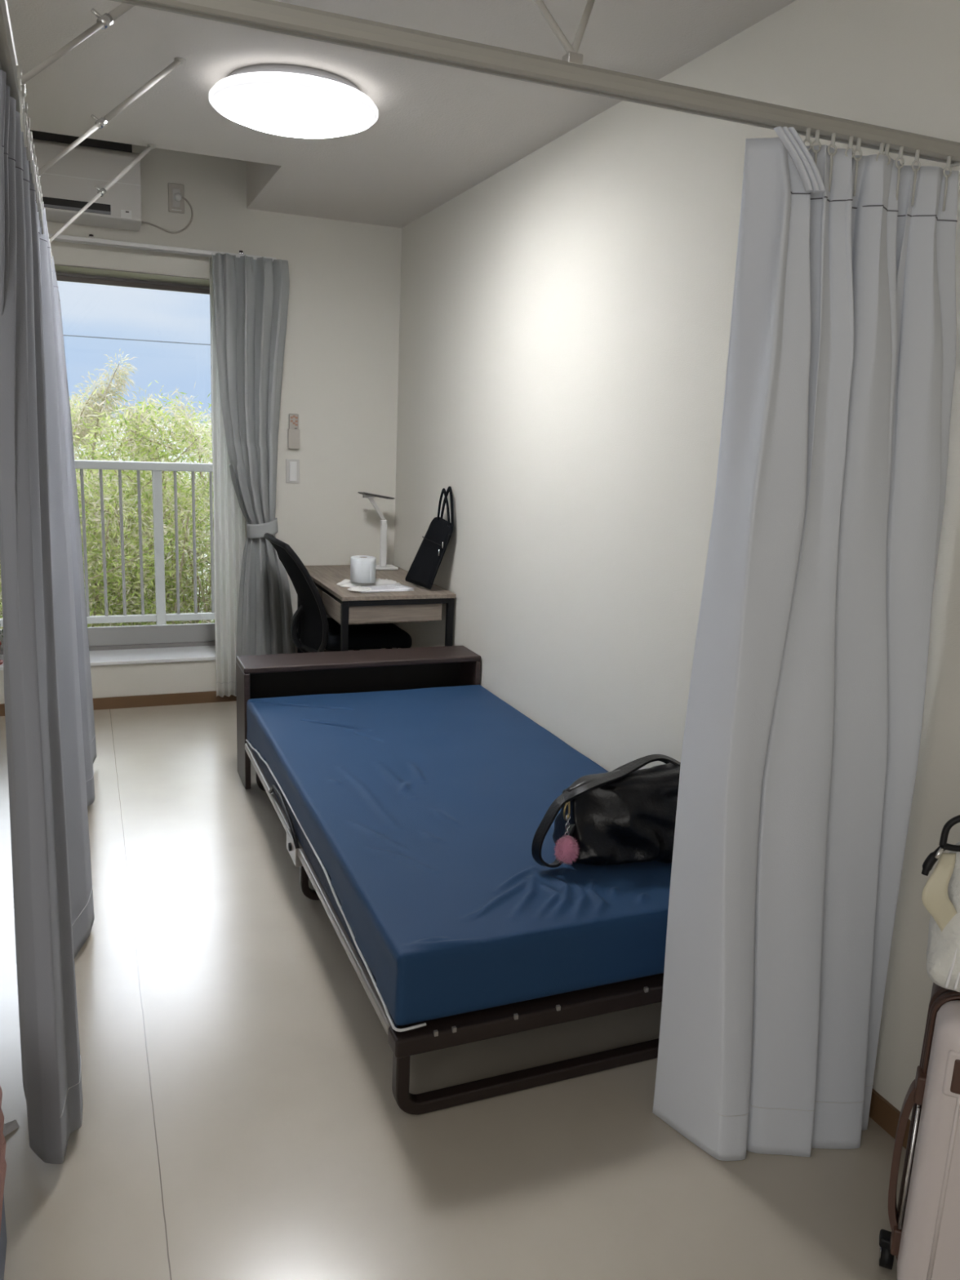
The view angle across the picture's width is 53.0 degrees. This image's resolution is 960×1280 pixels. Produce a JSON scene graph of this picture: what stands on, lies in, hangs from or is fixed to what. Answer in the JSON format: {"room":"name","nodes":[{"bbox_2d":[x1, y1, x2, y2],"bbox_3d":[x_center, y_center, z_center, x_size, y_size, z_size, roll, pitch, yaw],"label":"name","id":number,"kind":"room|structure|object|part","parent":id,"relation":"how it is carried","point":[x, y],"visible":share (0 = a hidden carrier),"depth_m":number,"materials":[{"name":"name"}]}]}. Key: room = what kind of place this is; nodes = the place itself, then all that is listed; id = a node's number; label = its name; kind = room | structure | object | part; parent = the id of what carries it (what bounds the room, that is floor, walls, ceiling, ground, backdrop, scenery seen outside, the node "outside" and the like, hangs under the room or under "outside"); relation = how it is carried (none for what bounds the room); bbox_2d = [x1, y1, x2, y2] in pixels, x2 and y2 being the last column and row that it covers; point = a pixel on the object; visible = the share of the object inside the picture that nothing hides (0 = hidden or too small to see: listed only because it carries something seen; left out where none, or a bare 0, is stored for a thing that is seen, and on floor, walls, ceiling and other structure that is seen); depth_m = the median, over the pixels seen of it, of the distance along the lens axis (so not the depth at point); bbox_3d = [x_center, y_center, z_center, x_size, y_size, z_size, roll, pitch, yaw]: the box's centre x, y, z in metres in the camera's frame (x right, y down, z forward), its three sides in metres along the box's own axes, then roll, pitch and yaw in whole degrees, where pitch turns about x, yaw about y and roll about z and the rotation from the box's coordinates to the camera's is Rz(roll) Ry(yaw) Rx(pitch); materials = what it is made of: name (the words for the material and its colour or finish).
{"room":"dormitory bedroom","nodes":[
{"label":"dormitory bedroom","id":0,"kind":"room"},
{"bbox_2d":[0,144,401,703],"bbox_3d":[-2.023,-1.058,4.521,3.300,2.800,0.350,-3,13,-22],"label":"wall","id":1,"kind":"structure","parent":0,"point":[340,368],"depth_m":4.78,"materials":[{"name":"white paint"}]},
{"bbox_2d":[29,129,142,231],"bbox_3d":[-1.861,-1.965,4.055,0.804,0.338,0.228,-3,13,-22],"label":"air conditioner","id":2,"kind":"object","parent":1,"relation":"attached to","point":[67,186],"visible":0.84,"depth_m":4.04,"materials":[{"name":"white plastic"}]},
{"bbox_2d":[42,196,111,214],"bbox_3d":[-1.864,-1.817,3.978,0.629,0.039,0.028,-3,13,-22],"label":"air vent","id":3,"kind":"object","parent":2,"relation":"attached to","point":[52,205],"depth_m":4.04,"materials":[{"name":"grey plastic"}]},
{"bbox_2d":[29,129,132,152],"bbox_3d":[-1.863,-2.105,4.032,0.754,0.054,0.190,-3,13,-22],"label":"grille","id":4,"kind":"object","parent":2,"relation":"attached to","point":[42,137],"depth_m":4.02,"materials":[{"name":"black plastic"}]},
{"bbox_3d":[-1.512,-1.820,4.111,0.043,0.032,0.003,-3,13,-22],"label":"display panel","id":5,"kind":"part","parent":2,"relation":"part of","materials":[{"name":"white plastic"}]},
{"bbox_2d":[141,192,193,233],"bbox_3d":[-1.419,-1.935,4.351,0.237,0.173,0.029,-3,13,-22],"label":"power cord","id":6,"kind":"object","parent":2,"relation":"attached to","point":[177,196],"visible":0.96,"depth_m":4.37,"materials":[{"name":"white plastic"}]},
{"bbox_2d":[0,272,215,654],"bbox_3d":[-2.074,-0.832,4.671,1.700,1.812,0.075,-3,13,-22],"label":"window","id":7,"kind":"structure","parent":1,"relation":"in","point":[157,636],"depth_m":4.94,"materials":[{"name":"grey metal"}]},
{"bbox_3d":[-2.481,0.000,4.716,0.850,0.094,0.028,-3,13,-22],"label":"rail","id":8,"kind":"part","parent":7,"relation":"part of","materials":[{"name":"white metal"}]},
{"bbox_3d":[-1.705,-0.865,4.810,0.850,1.748,0.022,-3,13,-22],"label":"sash","id":9,"kind":"part","parent":7,"relation":"part of","materials":[{"name":"silver metal"}]},
{"bbox_3d":[-1.741,-0.028,4.991,0.850,0.094,0.028,-3,13,-22],"label":"rail","id":10,"kind":"part","parent":7,"relation":"part of","materials":[{"name":"white metal"}]},
{"bbox_2d":[0,645,215,670],"bbox_3d":[-2.070,0.085,4.762,1.700,0.018,0.362,-3,13,-22],"label":"window sill","id":11,"kind":"structure","parent":1,"relation":"attached to","point":[180,654],"depth_m":4.84,"materials":[{"name":"white"}]},
{"bbox_2d":[0,623,3,664],"bbox_3d":[-2.305,0.015,4.519,0.155,0.201,0.190,-3,13,-22],"label":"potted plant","id":12,"kind":"object","parent":11,"relation":"on","point":[1,660],"visible":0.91,"depth_m":4.53,"materials":[{"name":"green plant"}]},
{"bbox_2d":[0,690,236,715],"bbox_3d":[-2.017,0.319,4.647,3.291,0.058,0.009,-3,13,-22],"label":"baseboard","id":13,"kind":"structure","parent":1,"relation":"attached to","point":[160,700],"depth_m":4.81,"materials":[{"name":"brown wood"}]},
{"bbox_2d":[50,244,209,279],"bbox_3d":[-1.940,-1.692,4.206,1.770,0.075,0.012,-3,13,-22],"label":"trim","id":14,"kind":"structure","parent":1,"relation":"attached to","point":[66,255],"depth_m":4.34,"materials":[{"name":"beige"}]},
{"bbox_2d":[53,263,209,286],"bbox_3d":[-1.977,-1.682,4.338,1.700,0.004,0.241,-3,13,-22],"label":"trim","id":15,"kind":"structure","parent":1,"relation":"attached to","point":[59,268],"depth_m":4.47,"materials":[{"name":"silver metal"}]},
{"bbox_2d":[48,233,275,261],"bbox_3d":[-1.876,-1.751,4.164,2.000,0.034,0.112,-3,13,-22],"label":"rail","id":16,"kind":"object","parent":1,"relation":"attached to","point":[91,240],"visible":0.69,"depth_m":4.28,"materials":[{"name":"white plastic"}]},
{"bbox_2d":[168,182,184,213],"bbox_3d":[-1.379,-2.006,4.368,0.070,0.122,0.011,-3,13,-22],"label":"wall outlet","id":17,"kind":"object","parent":1,"relation":"attached to","point":[174,206],"visible":1,"depth_m":4.37,"materials":[{"name":"beige plastic"}]},
{"bbox_2d":[208,257,244,697],"bbox_3d":[-1.221,-0.742,4.686,0.158,2.100,0.041,-3,13,-22],"label":"sheer curtain","id":18,"kind":"object","parent":1,"relation":"hanging from","point":[228,517],"visible":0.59,"depth_m":4.74,"materials":[{"name":"white fabric"}]},
{"bbox_2d":[211,253,295,695],"bbox_3d":[-1.072,-0.737,4.649,0.390,2.100,0.149,-3,13,-22],"label":"window curtain","id":19,"kind":"object","parent":1,"relation":"hanging from","point":[251,296],"visible":0.86,"depth_m":4.57,"materials":[{"name":"grey fabric"}]},
{"bbox_2d":[285,458,299,483],"bbox_3d":[-0.938,-0.846,4.823,0.068,0.120,0.012,-3,13,-22],"label":"light switch","id":20,"kind":"object","parent":1,"relation":"attached to","point":[292,465],"visible":1,"depth_m":4.82,"materials":[{"name":"grey plastic"}]},
{"bbox_2d":[287,413,299,448],"bbox_3d":[-0.925,-1.035,4.775,0.056,0.169,0.028,-3,13,-22],"label":"remote control","id":21,"kind":"object","parent":1,"relation":"attached to","point":[293,432],"visible":1,"depth_m":4.77,"materials":[{"name":"beige plastic"}]},
{"bbox_2d":[6,0,795,227],"bbox_3d":[-0.667,-1.486,1.141,3.300,0.421,6.588,-3,13,-22],"label":"ceiling","id":22,"kind":"structure","parent":0,"point":[439,131],"depth_m":2.81,"materials":[{"name":"white paint"}]},
{"bbox_2d":[208,63,377,137],"bbox_3d":[-0.551,-1.584,2.864,0.494,0.107,0.494,-3,13,-22],"label":"ceiling lamp","id":23,"kind":"object","parent":22,"relation":"attached to","point":[291,100],"visible":1,"depth_m":2.73,"materials":[{"name":"white plastic"}]},
{"bbox_2d":[0,0,959,248],"bbox_3d":[-0.391,-1.334,2.595,1.706,0.475,2.761,-3,13,-22],"label":"rail","id":24,"kind":"object","parent":22,"relation":"hanging from","point":[570,73],"visible":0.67,"depth_m":1.42,"materials":[{"name":"silver metal"}]},
{"bbox_3d":[-1.099,-1.092,2.366,0.035,0.030,2.742,-3,13,-22],"label":"rail","id":25,"kind":"part","parent":24,"relation":"part of","materials":[{"name":"silver metal"}]},
{"bbox_2d":[0,65,96,1164],"bbox_3d":[-1.184,-0.186,2.687,0.130,1.882,2.378,-2,13,-21],"label":"curtain","id":26,"kind":"object","parent":24,"relation":"hanging from","point":[51,735],"visible":1,"depth_m":1.78,"materials":[{"name":"grey fabric"}]},
{"bbox_3d":[0.126,-0.833,1.419,1.573,0.030,0.035,-3,13,-22],"label":"rail","id":27,"kind":"part","parent":24,"relation":"part of","materials":[{"name":"silver metal"}]},
{"bbox_2d":[652,126,958,1160],"bbox_3d":[0.632,0.096,1.815,0.482,1.911,0.168,0,12,-11],"label":"curtain","id":28,"kind":"object","parent":24,"relation":"hanging from","point":[801,745],"visible":1,"depth_m":1.77,"materials":[{"name":"white fabric"}]},
{"bbox_2d":[0,701,906,1279],"bbox_3d":[-0.787,1.086,1.721,3.500,0.100,6.838,-3,13,-22],"label":"floor","id":29,"kind":"structure","parent":0,"point":[242,1119],"depth_m":1.98,"materials":[{"name":"plastic"}]},
{"bbox_2d":[0,1195,6,1279],"bbox_3d":[-0.925,0.998,1.510,0.313,0.149,0.190,-3,13,-22],"label":"storage bin","id":30,"kind":"object","parent":29,"relation":"on","point":[3,1230],"visible":0.8,"depth_m":1.59,"materials":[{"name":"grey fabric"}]},
{"bbox_2d":[0,1085,6,1232],"bbox_3d":[-0.920,0.836,1.475,0.334,0.184,0.200,-3,13,-22],"label":"cushion","id":31,"kind":"object","parent":30,"relation":"on","point":[2,1142],"visible":1,"depth_m":1.57,"materials":[{"name":"fabric"}]},
{"bbox_2d":[3,1120,18,1136],"bbox_3d":[-0.958,0.970,1.913,0.035,0.029,0.080,10,14,32],"label":"folded card","id":32,"kind":"object","parent":29,"relation":"on","point":[10,1126],"visible":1,"depth_m":1.93,"materials":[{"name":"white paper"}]},
{"bbox_2d":[263,533,412,653],"bbox_3d":[-0.662,-0.047,4.572,0.720,0.917,0.548,-3,13,-22],"label":"office chair","id":33,"kind":"object","parent":29,"relation":"on","point":[319,633],"visible":0.78,"depth_m":4.37,"materials":[{"name":"black"}]},
{"bbox_3d":[-0.864,-0.222,4.421,0.224,0.510,0.434,-3,13,-22],"label":"backrest","id":34,"kind":"part","parent":33,"relation":"part of","materials":[{"name":"black"}]},
{"bbox_3d":[-0.864,-0.221,4.421,0.240,0.531,0.455,-3,13,-22],"label":"frame","id":35,"kind":"part","parent":33,"relation":"part of","materials":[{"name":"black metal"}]},
{"bbox_3d":[-0.584,-0.031,4.583,0.445,0.080,0.470,-3,13,-22],"label":"seat","id":36,"kind":"part","parent":33,"relation":"part of","materials":[{"name":"black fabric"}]},
{"bbox_2d":[297,564,455,653],"bbox_3d":[-0.537,0.048,4.666,0.517,0.696,0.942,-3,13,-22],"label":"desk","id":37,"kind":"object","parent":29,"relation":"on","point":[345,606],"visible":0.56,"depth_m":4.23,"materials":[{"name":"brown wood"}]},
{"bbox_3d":[-0.930,-0.029,4.984,0.028,0.678,0.028,-3,13,-22],"label":"leg","id":38,"kind":"part","parent":37,"relation":"part of","materials":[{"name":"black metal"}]},
{"bbox_3d":[-0.690,-0.252,5.007,0.417,0.232,0.015,-3,13,-22],"label":"modesty panel","id":39,"kind":"part","parent":37,"relation":"part of","materials":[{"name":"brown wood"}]},
{"bbox_3d":[-0.653,-0.149,4.274,0.020,0.084,0.336,-3,13,-22],"label":"drawer","id":40,"kind":"part","parent":37,"relation":"part of","materials":[{"name":"brown wood"}]},
{"bbox_3d":[-0.590,0.162,4.169,0.028,0.678,0.028,-3,13,-22],"label":"leg","id":41,"kind":"part","parent":37,"relation":"part of","materials":[{"name":"black metal"}]},
{"bbox_2d":[336,577,400,586],"bbox_3d":[-0.508,-0.269,4.409,0.304,0.032,0.134,-3,13,-22],"label":"plastic bag","id":42,"kind":"object","parent":37,"relation":"on","point":[345,583],"visible":0.56,"depth_m":4.37,"materials":[{"name":"white plastic"}]},
{"bbox_2d":[350,555,376,583],"bbox_3d":[-0.528,-0.320,4.350,0.114,0.112,0.114,2,12,0],"label":"paper roll","id":43,"kind":"object","parent":42,"relation":"on","point":[362,567],"visible":1,"depth_m":4.30,"materials":[{"name":"white paper"}]},
{"bbox_2d":[357,491,398,570],"bbox_3d":[-0.517,-0.556,4.884,0.191,0.391,0.115,-3,13,-22],"label":"desk lamp","id":44,"kind":"object","parent":37,"relation":"on","point":[383,545],"visible":0.86,"depth_m":4.88,"materials":[{"name":"white plastic"}]},
{"bbox_3d":[-0.523,-0.723,4.841,0.147,0.032,0.096,-3,13,-22],"label":"led panel","id":45,"kind":"part","parent":44,"relation":"part of","materials":[{"name":"black"}]},
{"bbox_3d":[-0.520,-0.660,4.857,0.096,0.135,0.012,-3,13,-22],"label":"arm","id":46,"kind":"part","parent":44,"relation":"part of","materials":[{"name":"grey plastic"}]},
{"bbox_3d":[-0.493,-0.494,4.907,0.032,0.236,0.022,-3,13,-22],"label":"stem","id":47,"kind":"part","parent":44,"relation":"part of","materials":[{"name":"white plastic"}]},
{"bbox_3d":[-0.537,-0.262,4.591,0.479,0.024,0.928,-3,13,-22],"label":"frame","id":48,"kind":"part","parent":37,"relation":"part of","materials":[{"name":"black metal"}]},
{"bbox_2d":[350,583,413,593],"bbox_3d":[-0.438,-0.231,4.303,0.258,0.009,0.154,-5,14,-32],"label":"paper stack","id":49,"kind":"object","parent":37,"relation":"on","point":[395,587],"visible":0.75,"depth_m":4.30,"materials":[{"name":"white paper"}]},
{"bbox_2d":[347,585,371,591],"bbox_3d":[-0.528,-0.229,4.219,0.083,0.015,0.106,10,14,32],"label":"packet","id":50,"kind":"object","parent":49,"relation":"on","point":[359,588],"visible":1,"depth_m":4.19,"materials":[{"name":"white plastic"}]},
{"bbox_2d":[404,486,453,589],"bbox_3d":[-0.224,-0.468,4.334,0.101,0.456,0.320,-5,14,-31],"label":"laptop bag","id":51,"kind":"object","parent":37,"relation":"on","point":[423,571],"visible":1,"depth_m":4.29,"materials":[{"name":"black fabric"}]},
{"bbox_3d":[-0.161,-0.590,4.246,0.011,0.159,0.136,-4,14,-26],"label":"handle","id":52,"kind":"part","parent":51,"relation":"part of","materials":[{"name":"black fabric"}]},
{"bbox_3d":[-0.141,-0.593,4.256,0.017,0.172,0.137,-4,14,-27],"label":"handle","id":53,"kind":"part","parent":51,"relation":"part of","materials":[{"name":"black fabric"}]},
{"bbox_3d":[-0.146,0.142,4.349,0.028,0.678,0.028,-3,13,-22],"label":"leg","id":54,"kind":"part","parent":37,"relation":"part of","materials":[{"name":"black metal"}]},
{"bbox_2d":[235,645,663,1115],"bbox_3d":[-0.131,0.513,3.093,0.992,0.491,2.187,-3,13,-22],"label":"bed","id":55,"kind":"object","parent":29,"relation":"on","point":[293,674],"visible":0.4,"depth_m":2.21,"materials":[{"name":"brown wood"}]},
{"bbox_3d":[-0.937,0.335,3.809,0.022,0.464,0.212,-3,13,-22],"label":"headboard","id":56,"kind":"part","parent":55,"relation":"part of","materials":[{"name":"brown wood"}]},
{"bbox_3d":[-0.614,0.529,3.000,0.014,0.074,0.455,-3,13,-22],"label":"folding handle","id":57,"kind":"part","parent":55,"relation":"part of","materials":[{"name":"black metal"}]},
{"bbox_3d":[-0.548,0.618,2.876,0.036,0.065,0.140,-3,13,-22],"label":"hinge plate","id":58,"kind":"part","parent":55,"relation":"part of","materials":[{"name":"grey metal"}]},
{"bbox_3d":[-0.537,0.609,2.856,0.027,0.028,1.900,-3,13,-22],"label":"rail","id":59,"kind":"part","parent":55,"relation":"part of","materials":[{"name":"grey metal"}]},
{"bbox_3d":[-0.528,0.249,4.061,0.932,0.368,0.018,-3,13,-22],"label":"headboard","id":60,"kind":"part","parent":55,"relation":"part of","materials":[{"name":"black wood"}]},
{"bbox_3d":[-0.485,0.077,3.937,0.976,0.024,0.212,-3,13,-22],"label":"headboard","id":61,"kind":"part","parent":55,"relation":"part of","materials":[{"name":"brown wood"}]},
{"bbox_2d":[245,684,671,1031],"bbox_3d":[-0.085,0.485,2.994,0.975,0.181,1.952,-3,13,-22],"label":"mattress","id":62,"kind":"object","parent":55,"relation":"on","point":[417,814],"visible":0.89,"depth_m":2.42,"materials":[{"name":"blue fabric"}]},
{"bbox_2d":[531,754,680,867],"bbox_3d":[0.381,0.420,2.424,0.530,0.246,0.236,1,12,-7],"label":"handbag","id":63,"kind":"object","parent":62,"relation":"on","point":[626,814],"visible":0.74,"depth_m":2.34,"materials":[{"name":"black leather"}]},
{"bbox_2d":[553,834,579,866],"bbox_3d":[0.209,0.505,2.312,0.066,0.082,0.064,-3,13,-22],"label":"charm","id":64,"kind":"object","parent":63,"relation":"hanging from","point":[566,848],"visible":1,"depth_m":2.29,"materials":[{"name":"pink fur"}]},
{"bbox_3d":[0.211,0.447,2.316,0.008,0.061,0.014,9,14,26],"label":"charm chain","id":65,"kind":"part","parent":63,"relation":"part of","materials":[{"name":"silver metal"}]},
{"bbox_3d":[-0.054,0.295,4.168,0.022,0.464,0.212,-3,13,-22],"label":"headboard","id":66,"kind":"part","parent":55,"relation":"part of","materials":[{"name":"brown wood"}]},
{"bbox_3d":[0.269,0.803,2.152,0.972,0.042,0.060,-3,13,-22],"label":"foot rail","id":67,"kind":"part","parent":55,"relation":"part of","materials":[{"name":"black metal"}]},
{"bbox_2d":[879,982,959,1279],"bbox_3d":[0.863,0.848,1.541,0.366,0.576,0.224,7,13,22],"label":"suitcase","id":68,"kind":"object","parent":29,"relation":"on","point":[924,1237],"visible":0.98,"depth_m":1.51,"materials":[{"name":"hard plastic"},{"name":"metal"}]},
{"bbox_3d":[0.704,1.007,1.624,0.016,0.050,0.036,7,13,22],"label":"handle mount","id":69,"kind":"part","parent":68,"relation":"part of","materials":[{"name":"brown leather"}]},
{"bbox_3d":[0.704,0.860,1.603,0.033,0.292,0.033,11,15,33],"label":"handle","id":70,"kind":"part","parent":68,"relation":"part of","materials":[{"name":"brown leather"}]},
{"bbox_3d":[0.704,0.868,1.579,0.005,0.230,0.005,-10,17,-44],"label":"stud rail","id":71,"kind":"part","parent":68,"relation":"part of","materials":[{"name":"silver metal"}]},
{"bbox_3d":[0.707,0.867,1.586,0.005,0.230,0.005,2,12,0],"label":"stud rail","id":72,"kind":"part","parent":68,"relation":"part of","materials":[{"name":"silver metal"}]},
{"bbox_3d":[0.716,0.724,1.563,0.016,0.050,0.036,7,13,22],"label":"handle mount","id":73,"kind":"part","parent":68,"relation":"part of","materials":[{"name":"brown leather"}]},
{"bbox_3d":[0.881,0.828,1.550,0.344,0.539,0.012,7,13,22],"label":"trim","id":74,"kind":"part","parent":68,"relation":"part of","materials":[{"name":"brown"}]},
{"bbox_3d":[0.872,0.832,1.529,0.344,0.539,0.012,7,13,22],"label":"trim","id":75,"kind":"part","parent":68,"relation":"part of","materials":[{"name":"brown"}]},
{"bbox_2d":[921,841,959,992],"bbox_3d":[0.841,0.434,1.476,0.309,0.262,0.121,7,13,22],"label":"bag","id":76,"kind":"object","parent":68,"relation":"on","point":[940,895],"visible":0.98,"depth_m":1.48,"materials":[{"name":"white fabric"}]},
{"bbox_2d":[920,814,959,875],"bbox_3d":[0.737,0.314,1.472,0.107,0.106,0.020,4,12,8],"label":"carabiner","id":77,"kind":"object","parent":76,"relation":"hanging from","point":[933,857],"visible":1,"depth_m":1.48,"materials":[{"name":"black metal"}]},
{"bbox_2d":[391,0,959,1120],"bbox_3d":[0.847,-0.401,2.055,0.100,2.800,6.838,-3,13,-22],"label":"wall","id":78,"kind":"structure","parent":0,"point":[565,319],"depth_m":2.92,"materials":[{"name":"white paint"}]},
{"bbox_2d":[869,1088,911,1148],"bbox_3d":[0.749,0.944,2.301,0.009,0.060,6.588,-3,13,-22],"label":"baseboard","id":79,"kind":"structure","parent":78,"relation":"attached to","point":[882,1112],"depth_m":2.03,"materials":[{"name":"brown wood"}]},
{"bbox_3d":[-2.152,0.146,5.370,6.000,0.120,0.770,-3,13,-22],"label":"floor","id":80,"kind":"structure","parent":0,"visible":0},
{"bbox_2d":[0,459,214,626],"bbox_3d":[-2.227,-0.486,5.484,6.000,1.060,0.060,-3,13,-22],"label":"balcony railing","id":81,"kind":"object","parent":80,"relation":"on","point":[160,617],"visible":0.2,"depth_m":5.58,"materials":[{"name":"white metal"}]},
{"bbox_3d":[-2.243,-0.117,5.564,6.000,0.040,0.036,-3,13,-22],"label":"rail","id":82,"kind":"part","parent":81,"relation":"part of","materials":[{"name":"white metal"}]},
{"bbox_3d":[-2.206,-0.980,5.377,6.000,0.048,0.060,-3,13,-22],"label":"rail","id":83,"kind":"part","parent":81,"relation":"part of","materials":[{"name":"white metal"}]},
{"bbox_3d":[-1.877,-0.479,5.632,0.052,1.012,0.048,-3,13,-22],"label":"post","id":84,"kind":"part","parent":81,"relation":"part of","materials":[{"name":"white metal"}]},
{"label":"outside","id":85,"kind":"structure","parent":0,"visible":0},
{"bbox_2d":[80,497,213,621],"bbox_3d":[-79.018,-40.725,193.724,600.000,0.100,413.812,-3,13,-22],"label":"ground","id":86,"kind":"structure","parent":85,"point":[206,498],"depth_m":29.41,"materials":[{"name":"green plant"}]},
{"bbox_2d":[75,441,125,600],"bbox_3d":[-3.882,0.315,7.795,2.170,4.596,2.172,4,12,9],"label":"shrub","id":87,"kind":"object","parent":86,"relation":"on","point":[80,442],"visible":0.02,"depth_m":7.45,"materials":[{"name":"green plant"}]},
{"bbox_2d":[0,379,213,629],"bbox_3d":[-3.382,0.618,6.299,2.843,4.676,2.635,6,13,17],"label":"shrub","id":88,"kind":"object","parent":86,"relation":"on","point":[153,415],"visible":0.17,"depth_m":6.32,"materials":[{"name":"green plant"}]},
{"bbox_2d":[0,438,214,629],"bbox_3d":[-2.610,0.625,7.055,2.279,4.405,3.019,9,14,27],"label":"shrub","id":89,"kind":"object","parent":86,"relation":"on","point":[136,576],"visible":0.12,"depth_m":6.51,"materials":[{"name":"green plant"}]},
{"bbox_2d":[102,389,166,475],"bbox_3d":[-2.424,-1.455,6.742,0.438,0.606,0.300,-3,13,-22],"label":"shoot","id":90,"kind":"object","parent":89,"relation":"attached to","point":[150,401],"visible":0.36,"depth_m":6.72,"materials":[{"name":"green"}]},
{"bbox_3d":[-2.439,-1.404,6.746,0.250,0.502,0.019,-3,13,-22],"label":"stem","id":91,"kind":"part","parent":90,"relation":"part of","materials":[{"name":"green plant"}]},
{"bbox_2d":[69,387,213,623],"bbox_3d":[-2.935,0.271,8.053,2.607,4.648,2.285,4,12,6],"label":"shrub","id":92,"kind":"object","parent":86,"relation":"on","point":[73,419],"visible":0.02,"depth_m":7.77,"materials":[{"name":"green plant"}]},
{"bbox_2d":[72,400,214,626],"bbox_3d":[-2.281,0.514,7.341,2.218,4.532,2.335,0,12,-10],"label":"shrub","id":93,"kind":"object","parent":86,"relation":"on","point":[108,450],"visible":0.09,"depth_m":6.51,"materials":[{"name":"green plant"}]},
{"bbox_2d":[69,371,117,458],"bbox_3d":[-2.711,-1.488,6.616,0.428,0.699,0.293,2,12,-4],"label":"shoot","id":94,"kind":"object","parent":93,"relation":"attached to","point":[83,410],"visible":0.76,"depth_m":6.59,"materials":[{"name":"beige"}]},
{"bbox_3d":[-2.733,-1.439,6.615,0.210,0.602,0.019,-3,13,-22],"label":"stem","id":95,"kind":"part","parent":94,"relation":"part of","materials":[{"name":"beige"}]},
{"bbox_2d":[73,348,137,475],"bbox_3d":[-2.577,-1.570,6.638,0.443,0.860,0.315,-3,13,-22],"label":"shoot","id":96,"kind":"object","parent":93,"relation":"attached to","point":[119,371],"visible":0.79,"depth_m":6.62,"materials":[{"name":"beige"}]},
{"bbox_3d":[-2.591,-1.524,6.655,0.210,0.761,0.019,-3,13,-22],"label":"stem","id":97,"kind":"part","parent":96,"relation":"part of","materials":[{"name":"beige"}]},
{"bbox_2d":[116,398,168,461],"bbox_3d":[-2.363,-1.424,6.771,0.378,0.537,0.274,0,12,-11],"label":"shoot","id":98,"kind":"object","parent":93,"relation":"attached to","point":[124,406],"visible":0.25,"depth_m":6.72,"materials":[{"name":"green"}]},
{"bbox_2d":[75,392,214,623],"bbox_3d":[-1.719,0.484,7.335,2.196,4.639,3.130,7,13,20],"label":"shrub","id":99,"kind":"object","parent":86,"relation":"on","point":[98,502],"visible":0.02,"depth_m":6.59,"materials":[{"name":"green plant"}]},
{"bbox_2d":[166,390,212,477],"bbox_3d":[-2.072,-1.474,6.878,0.365,0.614,0.303,-3,13,-22],"label":"shoot","id":100,"kind":"object","parent":99,"relation":"attached to","point":[177,408],"visible":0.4,"depth_m":6.86,"materials":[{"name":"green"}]},
{"bbox_3d":[-2.063,-1.421,6.899,0.132,0.501,0.019,-3,13,-22],"label":"stem","id":101,"kind":"part","parent":100,"relation":"part of","materials":[{"name":"green plant"}]},
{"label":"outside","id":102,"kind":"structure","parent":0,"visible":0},
{"bbox_2d":[63,334,210,345],"bbox_3d":[-6.198,-6.066,18.609,60.006,0.662,0.019,-3,13,-23],"label":"power line","id":103,"kind":"object","parent":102,"point":[64,335],"visible":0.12,"depth_m":18.49,"materials":[{"name":"silver metal"}]},
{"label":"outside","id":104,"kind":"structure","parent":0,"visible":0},
{"bbox_2d":[74,419,213,493],"bbox_3d":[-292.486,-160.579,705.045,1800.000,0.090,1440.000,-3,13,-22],"label":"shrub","id":105,"kind":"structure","parent":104,"point":[116,420],"depth_m":133.32,"materials":[{"name":"green plant"}]}
]}

